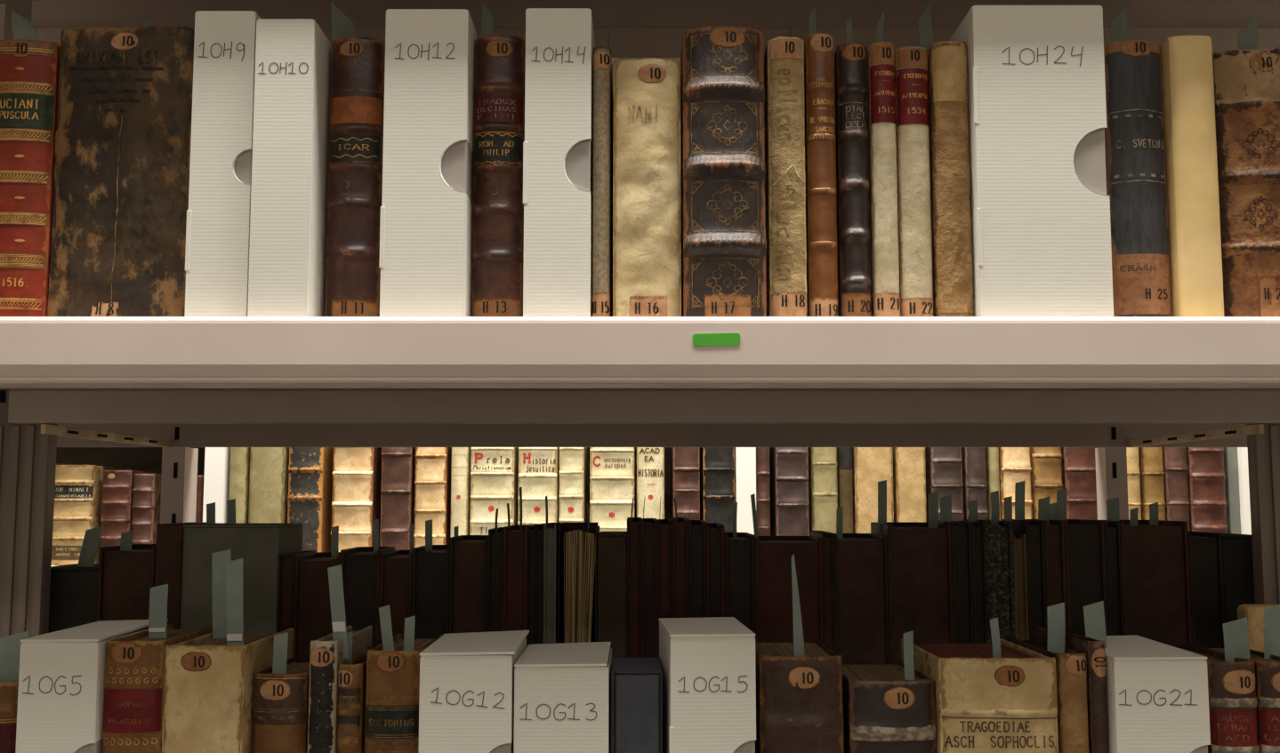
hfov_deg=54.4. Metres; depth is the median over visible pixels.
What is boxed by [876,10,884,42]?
paper slip
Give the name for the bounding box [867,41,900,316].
book
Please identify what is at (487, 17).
paper slip
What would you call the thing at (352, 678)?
book
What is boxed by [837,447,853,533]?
book
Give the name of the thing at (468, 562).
book
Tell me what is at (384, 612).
paper slip
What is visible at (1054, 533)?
book
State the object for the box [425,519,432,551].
paper slip
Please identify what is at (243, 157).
finger hole
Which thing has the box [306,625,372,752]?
book
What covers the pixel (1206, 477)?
book
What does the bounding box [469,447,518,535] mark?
book
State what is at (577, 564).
book
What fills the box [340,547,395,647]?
book
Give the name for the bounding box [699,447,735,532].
book
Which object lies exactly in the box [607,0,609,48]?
paper slip
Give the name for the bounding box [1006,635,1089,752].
book
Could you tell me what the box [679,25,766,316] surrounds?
book
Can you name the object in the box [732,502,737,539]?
paper slip
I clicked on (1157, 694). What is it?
box
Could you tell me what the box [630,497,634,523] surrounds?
paper slip
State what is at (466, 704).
box
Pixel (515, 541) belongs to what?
book
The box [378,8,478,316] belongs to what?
box
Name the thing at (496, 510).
paper slip
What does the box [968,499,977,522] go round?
paper slip
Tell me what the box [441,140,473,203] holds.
finger hole
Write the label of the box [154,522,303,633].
book
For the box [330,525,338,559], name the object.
paper slip
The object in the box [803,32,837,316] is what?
book
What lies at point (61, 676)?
box
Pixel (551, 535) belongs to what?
book
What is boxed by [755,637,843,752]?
book
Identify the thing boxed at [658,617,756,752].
box
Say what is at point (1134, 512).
paper slip
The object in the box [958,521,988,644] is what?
book
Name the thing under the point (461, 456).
book
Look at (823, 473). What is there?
book
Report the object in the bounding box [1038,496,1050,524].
paper slip
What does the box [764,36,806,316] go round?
book
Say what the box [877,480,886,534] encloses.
paper slip
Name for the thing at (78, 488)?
book
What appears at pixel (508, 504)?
paper slip
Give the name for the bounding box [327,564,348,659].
paper slip
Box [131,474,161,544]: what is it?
book
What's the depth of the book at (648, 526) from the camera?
1.03 m
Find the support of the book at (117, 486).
on the shelving unit at (138, 459)
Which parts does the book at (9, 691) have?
title panel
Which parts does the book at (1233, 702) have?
title panel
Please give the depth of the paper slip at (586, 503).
1.07 m
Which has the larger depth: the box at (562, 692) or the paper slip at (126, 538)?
the paper slip at (126, 538)
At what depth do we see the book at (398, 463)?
2.01 m
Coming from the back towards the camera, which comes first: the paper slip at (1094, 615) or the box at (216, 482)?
the box at (216, 482)
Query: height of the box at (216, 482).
0.237 m
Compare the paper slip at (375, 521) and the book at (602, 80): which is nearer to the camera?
the book at (602, 80)
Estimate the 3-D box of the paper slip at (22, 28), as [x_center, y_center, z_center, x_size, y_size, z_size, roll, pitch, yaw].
[-0.459,-0.253,0.929,0.026,0.046,0.002,-1,-6,14]
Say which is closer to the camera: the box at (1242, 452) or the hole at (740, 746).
the hole at (740, 746)
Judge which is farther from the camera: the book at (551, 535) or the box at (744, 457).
the box at (744, 457)
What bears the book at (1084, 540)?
on the shelving unit at (174, 384)
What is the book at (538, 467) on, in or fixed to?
on the shelving unit at (138, 459)
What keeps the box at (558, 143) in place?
on the shelving unit at (174, 384)
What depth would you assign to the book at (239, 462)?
2.02 m
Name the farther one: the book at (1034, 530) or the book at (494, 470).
the book at (494, 470)
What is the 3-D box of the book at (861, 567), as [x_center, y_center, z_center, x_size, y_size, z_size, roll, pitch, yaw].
[0.184,0.265,1.060,0.045,0.258,0.072,0,-6,0]
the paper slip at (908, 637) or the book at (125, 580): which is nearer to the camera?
the paper slip at (908, 637)
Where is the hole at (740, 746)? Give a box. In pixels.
[733,740,755,752]
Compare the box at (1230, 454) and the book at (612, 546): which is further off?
the box at (1230, 454)
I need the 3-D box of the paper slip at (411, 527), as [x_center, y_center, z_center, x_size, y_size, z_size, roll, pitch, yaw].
[-0.195,0.143,1.066,0.004,0.034,0.001,2,-6,-17]
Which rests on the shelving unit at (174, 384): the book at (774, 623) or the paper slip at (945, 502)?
the book at (774, 623)
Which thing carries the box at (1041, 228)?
on the shelving unit at (174, 384)
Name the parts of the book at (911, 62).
title panel, title panel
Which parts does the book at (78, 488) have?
title panel, title panel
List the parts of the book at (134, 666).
title panel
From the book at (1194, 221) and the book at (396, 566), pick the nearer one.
the book at (1194, 221)
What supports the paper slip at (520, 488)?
on the book at (515, 541)
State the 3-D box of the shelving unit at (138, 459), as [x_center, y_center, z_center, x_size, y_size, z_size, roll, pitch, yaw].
[-0.010,0.685,2.134,2.760,2.150,0.380,0,-6,0]
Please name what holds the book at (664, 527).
on the shelving unit at (174, 384)
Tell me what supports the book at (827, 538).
on the shelving unit at (174, 384)
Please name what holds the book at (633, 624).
on the shelving unit at (174, 384)
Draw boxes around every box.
[15,619,168,752]
[184,10,260,316]
[202,447,230,523]
[247,18,331,316]
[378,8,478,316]
[418,630,529,752]
[513,642,611,752]
[523,8,595,316]
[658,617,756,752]
[734,447,756,534]
[949,5,1113,316]
[1104,635,1210,752]
[1223,447,1240,534]
[1237,447,1251,534]
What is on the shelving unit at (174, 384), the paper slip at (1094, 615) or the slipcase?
the slipcase
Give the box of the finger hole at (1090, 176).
[1073,128,1106,194]
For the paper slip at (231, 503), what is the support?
on the book at (184, 551)
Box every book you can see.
[0,39,60,316]
[0,681,18,752]
[47,25,194,316]
[48,563,98,633]
[51,465,129,565]
[96,544,156,621]
[99,470,161,547]
[101,624,212,752]
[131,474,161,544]
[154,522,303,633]
[161,627,293,752]
[195,475,204,522]
[228,447,250,523]
[248,447,289,523]
[250,658,309,752]
[276,550,316,633]
[287,447,333,552]
[293,552,340,662]
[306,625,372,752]
[324,36,385,316]
[330,447,381,552]
[337,647,373,752]
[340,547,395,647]
[364,633,444,752]
[378,549,412,644]
[379,447,415,550]
[410,545,450,638]
[413,447,451,547]
[448,535,488,634]
[450,447,471,538]
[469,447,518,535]
[471,34,525,316]
[486,527,503,632]
[502,524,530,644]
[517,447,559,525]
[526,524,537,646]
[536,523,544,644]
[543,522,561,644]
[557,522,599,644]
[558,447,587,523]
[589,447,634,532]
[591,46,613,316]
[597,531,627,665]
[612,57,681,316]
[626,517,641,658]
[636,447,664,519]
[641,518,657,658]
[656,519,672,658]
[670,447,700,520]
[670,517,688,618]
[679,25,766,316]
[688,520,706,618]
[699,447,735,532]
[706,523,724,618]
[724,532,756,643]
[754,536,823,643]
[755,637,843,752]
[756,447,770,536]
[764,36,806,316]
[769,447,809,536]
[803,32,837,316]
[807,447,837,536]
[810,531,835,652]
[833,533,890,665]
[834,43,871,316]
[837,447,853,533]
[842,660,936,752]
[852,447,893,533]
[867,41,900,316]
[870,522,954,665]
[892,447,926,522]
[894,46,933,316]
[901,638,1058,752]
[925,447,963,522]
[927,40,974,316]
[938,521,974,644]
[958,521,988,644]
[961,447,987,520]
[961,520,1015,644]
[985,447,1000,521]
[998,447,1032,521]
[1001,519,1046,636]
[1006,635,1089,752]
[1012,532,1029,640]
[1028,519,1068,631]
[1030,447,1062,519]
[1035,625,1108,752]
[1061,447,1097,520]
[1062,519,1108,635]
[1097,447,1141,520]
[1102,520,1192,648]
[1103,40,1172,316]
[1103,522,1124,635]
[1138,447,1165,520]
[1160,34,1223,316]
[1162,447,1190,531]
[1179,643,1259,752]
[1186,447,1228,533]
[1186,644,1279,752]
[1187,531,1225,648]
[1212,48,1279,316]
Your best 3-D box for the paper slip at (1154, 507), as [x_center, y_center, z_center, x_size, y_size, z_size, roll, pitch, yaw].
[0.441,0.123,1.068,0.010,0.030,0.001,1,-6,-11]
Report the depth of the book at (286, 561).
1.03 m
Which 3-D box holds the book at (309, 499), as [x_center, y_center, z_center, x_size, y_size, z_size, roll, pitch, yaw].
[-0.543,0.202,2.083,0.056,0.218,0.155,0,-6,0]
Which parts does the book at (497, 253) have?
title panel, title panel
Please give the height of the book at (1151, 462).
0.218 m
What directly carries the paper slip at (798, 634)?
on the book at (799, 699)
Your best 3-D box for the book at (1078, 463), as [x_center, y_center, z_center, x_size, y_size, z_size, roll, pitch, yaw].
[0.718,0.201,2.083,0.055,0.220,0.155,0,-6,0]
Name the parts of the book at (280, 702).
title panel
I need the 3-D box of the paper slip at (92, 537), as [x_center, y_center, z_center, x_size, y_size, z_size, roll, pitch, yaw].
[-0.470,0.149,1.061,0.022,0.043,0.001,0,-6,0]
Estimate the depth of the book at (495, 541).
1.04 m
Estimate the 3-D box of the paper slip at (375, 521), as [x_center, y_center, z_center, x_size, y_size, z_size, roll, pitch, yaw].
[-0.226,0.142,1.066,0.005,0.041,0.002,1,-6,-11]
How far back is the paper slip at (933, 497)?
1.07 m
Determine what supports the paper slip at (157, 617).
on the book at (134, 666)
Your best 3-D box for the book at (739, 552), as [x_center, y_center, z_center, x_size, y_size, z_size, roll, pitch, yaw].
[0.083,0.264,1.061,0.025,0.259,0.074,0,-6,0]
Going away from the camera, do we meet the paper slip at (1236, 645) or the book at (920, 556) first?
the paper slip at (1236, 645)
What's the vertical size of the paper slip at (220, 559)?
0.081 m
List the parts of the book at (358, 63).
title panel, title panel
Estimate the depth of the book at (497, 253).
0.88 m
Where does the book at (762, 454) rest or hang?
on the shelving unit at (138, 459)
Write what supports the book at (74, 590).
on the shelving unit at (174, 384)
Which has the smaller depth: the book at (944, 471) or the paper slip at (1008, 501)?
the paper slip at (1008, 501)
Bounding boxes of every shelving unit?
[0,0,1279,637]
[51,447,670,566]
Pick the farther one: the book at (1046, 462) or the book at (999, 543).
the book at (1046, 462)
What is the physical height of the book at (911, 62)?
0.196 m
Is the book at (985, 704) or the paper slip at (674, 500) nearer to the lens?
the book at (985, 704)
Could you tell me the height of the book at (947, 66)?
0.200 m
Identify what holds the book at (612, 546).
on the shelving unit at (174, 384)
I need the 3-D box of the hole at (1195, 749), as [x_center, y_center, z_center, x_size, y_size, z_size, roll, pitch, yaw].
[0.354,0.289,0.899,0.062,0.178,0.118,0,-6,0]
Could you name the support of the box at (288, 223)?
on the shelving unit at (174, 384)
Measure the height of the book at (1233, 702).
0.178 m
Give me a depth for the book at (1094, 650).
0.86 m
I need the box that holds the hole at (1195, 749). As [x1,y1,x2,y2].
[1191,745,1207,752]
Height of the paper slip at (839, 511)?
0.036 m
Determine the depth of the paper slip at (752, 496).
1.07 m
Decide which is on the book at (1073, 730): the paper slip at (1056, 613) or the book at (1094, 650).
the paper slip at (1056, 613)
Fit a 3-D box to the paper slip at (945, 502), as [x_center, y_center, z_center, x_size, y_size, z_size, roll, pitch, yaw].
[0.262,0.119,1.068,0.011,0.034,0.002,0,-6,0]
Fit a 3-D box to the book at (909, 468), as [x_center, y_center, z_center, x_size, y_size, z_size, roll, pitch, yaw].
[0.440,0.202,2.085,0.047,0.218,0.150,0,-6,0]
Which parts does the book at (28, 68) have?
title panel, title panel, title panel, title panel, title panel, title panel, title panel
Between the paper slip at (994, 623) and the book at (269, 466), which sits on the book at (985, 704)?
the paper slip at (994, 623)
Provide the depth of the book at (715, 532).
1.04 m
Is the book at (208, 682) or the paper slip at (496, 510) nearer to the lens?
the book at (208, 682)
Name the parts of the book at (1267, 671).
title panel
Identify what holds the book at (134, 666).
on the shelving unit at (174, 384)
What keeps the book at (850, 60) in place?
on the shelving unit at (174, 384)
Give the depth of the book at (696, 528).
1.04 m
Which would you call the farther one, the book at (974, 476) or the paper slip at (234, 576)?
the book at (974, 476)
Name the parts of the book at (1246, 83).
title panel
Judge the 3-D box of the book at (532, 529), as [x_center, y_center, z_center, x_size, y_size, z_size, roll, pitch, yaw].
[-0.090,0.260,1.058,0.008,0.266,0.067,0,-6,0]
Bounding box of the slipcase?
[611,658,662,752]
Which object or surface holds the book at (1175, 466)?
on the shelving unit at (138, 459)
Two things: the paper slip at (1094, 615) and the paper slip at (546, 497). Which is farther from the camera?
the paper slip at (546, 497)
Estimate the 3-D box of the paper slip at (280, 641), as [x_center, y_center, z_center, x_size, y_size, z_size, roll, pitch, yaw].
[-0.256,0.204,0.885,0.011,0.043,0.001,1,-6,-6]
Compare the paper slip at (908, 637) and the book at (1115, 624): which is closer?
the paper slip at (908, 637)
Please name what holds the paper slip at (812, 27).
on the book at (819, 89)
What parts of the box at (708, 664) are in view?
lid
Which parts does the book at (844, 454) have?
title panel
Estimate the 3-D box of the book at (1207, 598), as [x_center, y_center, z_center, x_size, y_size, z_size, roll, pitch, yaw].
[0.471,0.263,1.057,0.028,0.260,0.065,0,-6,0]
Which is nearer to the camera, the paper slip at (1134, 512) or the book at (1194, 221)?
the book at (1194, 221)
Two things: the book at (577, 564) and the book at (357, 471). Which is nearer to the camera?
the book at (577, 564)
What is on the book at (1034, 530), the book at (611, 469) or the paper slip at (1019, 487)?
the paper slip at (1019, 487)
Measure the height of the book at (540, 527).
0.267 m
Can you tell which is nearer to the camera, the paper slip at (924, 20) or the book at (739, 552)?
the paper slip at (924, 20)
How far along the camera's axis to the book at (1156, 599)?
1.04 m
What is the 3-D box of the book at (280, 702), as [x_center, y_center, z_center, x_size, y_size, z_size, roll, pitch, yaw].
[-0.253,0.295,0.908,0.038,0.168,0.102,0,-6,0]
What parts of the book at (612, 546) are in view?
lid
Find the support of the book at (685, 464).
on the shelving unit at (138, 459)
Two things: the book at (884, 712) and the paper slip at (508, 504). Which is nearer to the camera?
the book at (884, 712)
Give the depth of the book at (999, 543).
1.04 m
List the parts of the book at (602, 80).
title panel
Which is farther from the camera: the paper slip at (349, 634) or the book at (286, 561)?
the book at (286, 561)
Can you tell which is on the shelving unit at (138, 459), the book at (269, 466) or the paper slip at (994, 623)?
the book at (269, 466)
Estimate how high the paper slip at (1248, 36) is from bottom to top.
0.055 m
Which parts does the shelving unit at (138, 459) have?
panel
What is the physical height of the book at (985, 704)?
0.181 m
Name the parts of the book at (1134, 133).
title panel, title panel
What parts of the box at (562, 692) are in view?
lid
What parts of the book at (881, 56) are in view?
title panel, title panel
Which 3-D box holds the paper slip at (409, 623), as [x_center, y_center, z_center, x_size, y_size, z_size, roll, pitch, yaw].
[-0.164,0.190,0.885,0.008,0.039,0.002,1,-6,-6]
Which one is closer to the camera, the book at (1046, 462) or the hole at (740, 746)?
the hole at (740, 746)
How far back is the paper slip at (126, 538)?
1.06 m
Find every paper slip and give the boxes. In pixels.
[0,631,28,682]
[11,9,39,40]
[77,526,102,567]
[120,530,133,551]
[144,19,154,26]
[148,584,168,638]
[206,502,215,524]
[211,549,230,638]
[225,558,243,645]
[226,499,235,524]
[272,632,288,674]
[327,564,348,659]
[330,1,354,41]
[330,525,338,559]
[346,631,352,664]
[373,518,378,553]
[378,604,394,651]
[403,616,415,651]
[409,523,414,554]
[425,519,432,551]
[453,525,458,537]
[481,2,492,36]
[494,508,498,533]
[507,503,510,526]
[519,487,522,531]
[545,496,547,523]
[586,503,589,532]
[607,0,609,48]
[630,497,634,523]
[673,497,677,523]
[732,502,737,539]
[750,493,758,539]
[791,554,805,657]
[808,5,816,34]
[836,507,843,539]
[845,14,852,43]
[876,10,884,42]
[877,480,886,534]
[903,631,914,680]
[917,0,933,51]
[927,491,938,528]
[940,494,951,523]
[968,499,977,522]
[990,491,999,525]
[990,617,1001,658]
[1003,496,1012,522]
[1014,481,1025,520]
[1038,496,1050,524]
[1046,602,1064,653]
[1048,502,1056,520]
[1056,488,1067,520]
[1083,601,1106,648]
[1106,497,1119,522]
[1110,2,1127,42]
[1129,507,1138,525]
[1149,502,1158,525]
[1222,617,1249,661]
[1237,16,1258,49]
[1263,604,1279,659]
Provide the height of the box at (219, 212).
0.218 m
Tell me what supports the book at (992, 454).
on the shelving unit at (138, 459)
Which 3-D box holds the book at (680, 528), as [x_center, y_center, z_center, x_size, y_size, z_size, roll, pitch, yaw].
[0.034,0.258,1.060,0.013,0.272,0.069,0,-6,0]
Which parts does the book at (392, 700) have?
title panel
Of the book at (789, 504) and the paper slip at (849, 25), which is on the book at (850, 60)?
the paper slip at (849, 25)
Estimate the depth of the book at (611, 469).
2.01 m
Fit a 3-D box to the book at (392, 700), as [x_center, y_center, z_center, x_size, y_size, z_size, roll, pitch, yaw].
[-0.171,0.287,0.910,0.038,0.184,0.121,0,-6,0]
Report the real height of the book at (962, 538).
0.269 m
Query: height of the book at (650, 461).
0.218 m
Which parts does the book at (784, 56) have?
title panel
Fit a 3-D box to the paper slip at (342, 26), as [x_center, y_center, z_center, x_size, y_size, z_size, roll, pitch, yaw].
[-0.221,-0.255,0.928,0.019,0.048,0.002,2,-6,-20]
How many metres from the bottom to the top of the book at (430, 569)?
0.248 m
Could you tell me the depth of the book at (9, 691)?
0.86 m
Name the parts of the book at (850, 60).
title panel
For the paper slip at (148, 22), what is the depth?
0.93 m
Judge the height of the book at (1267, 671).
0.178 m
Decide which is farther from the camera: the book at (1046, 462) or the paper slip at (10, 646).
the book at (1046, 462)
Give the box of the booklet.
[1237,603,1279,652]
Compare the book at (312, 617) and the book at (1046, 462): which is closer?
the book at (312, 617)
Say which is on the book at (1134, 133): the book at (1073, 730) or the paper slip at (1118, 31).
the paper slip at (1118, 31)
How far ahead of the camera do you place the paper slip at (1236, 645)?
0.89 m
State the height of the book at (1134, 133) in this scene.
0.202 m
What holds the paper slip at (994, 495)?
on the book at (999, 543)
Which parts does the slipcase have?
panel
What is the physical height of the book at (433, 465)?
0.218 m
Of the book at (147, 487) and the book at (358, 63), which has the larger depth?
the book at (147, 487)
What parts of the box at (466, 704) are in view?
panel, lid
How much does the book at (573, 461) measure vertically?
0.218 m
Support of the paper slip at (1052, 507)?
in the book at (1054, 533)
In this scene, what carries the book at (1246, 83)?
on the shelving unit at (174, 384)
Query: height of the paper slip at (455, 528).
0.026 m
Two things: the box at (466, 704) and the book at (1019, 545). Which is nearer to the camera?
the box at (466, 704)
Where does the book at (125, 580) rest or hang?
on the shelving unit at (174, 384)
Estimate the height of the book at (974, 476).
0.220 m
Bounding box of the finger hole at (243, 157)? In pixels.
[234,149,252,185]
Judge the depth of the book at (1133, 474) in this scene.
2.01 m
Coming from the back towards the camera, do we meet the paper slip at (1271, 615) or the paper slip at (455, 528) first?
the paper slip at (455, 528)
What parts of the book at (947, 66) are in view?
title panel, title panel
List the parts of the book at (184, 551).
lid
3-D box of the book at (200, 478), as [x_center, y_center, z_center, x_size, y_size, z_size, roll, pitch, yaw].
[-0.713,0.239,2.081,0.013,0.144,0.150,0,-6,0]
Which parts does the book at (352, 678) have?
title panel, title panel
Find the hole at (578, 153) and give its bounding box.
[564,139,592,201]
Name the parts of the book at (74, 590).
lid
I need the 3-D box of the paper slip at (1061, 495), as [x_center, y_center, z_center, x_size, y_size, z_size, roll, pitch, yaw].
[0.362,0.116,1.069,0.010,0.040,0.001,1,-6,-11]
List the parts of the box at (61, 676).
panel, lid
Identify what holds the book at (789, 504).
on the shelving unit at (138, 459)
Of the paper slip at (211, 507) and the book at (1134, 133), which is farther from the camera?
the paper slip at (211, 507)
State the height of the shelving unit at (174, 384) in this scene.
2.023 m
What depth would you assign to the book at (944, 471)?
2.02 m
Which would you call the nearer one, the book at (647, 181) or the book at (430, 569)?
the book at (647, 181)
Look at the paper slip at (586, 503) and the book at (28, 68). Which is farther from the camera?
the paper slip at (586, 503)
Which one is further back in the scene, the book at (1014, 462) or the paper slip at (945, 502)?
the book at (1014, 462)
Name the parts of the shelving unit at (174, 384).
post, rail, post, post, post, shelf, marker strip, post, post, post, rail, post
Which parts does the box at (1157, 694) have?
lid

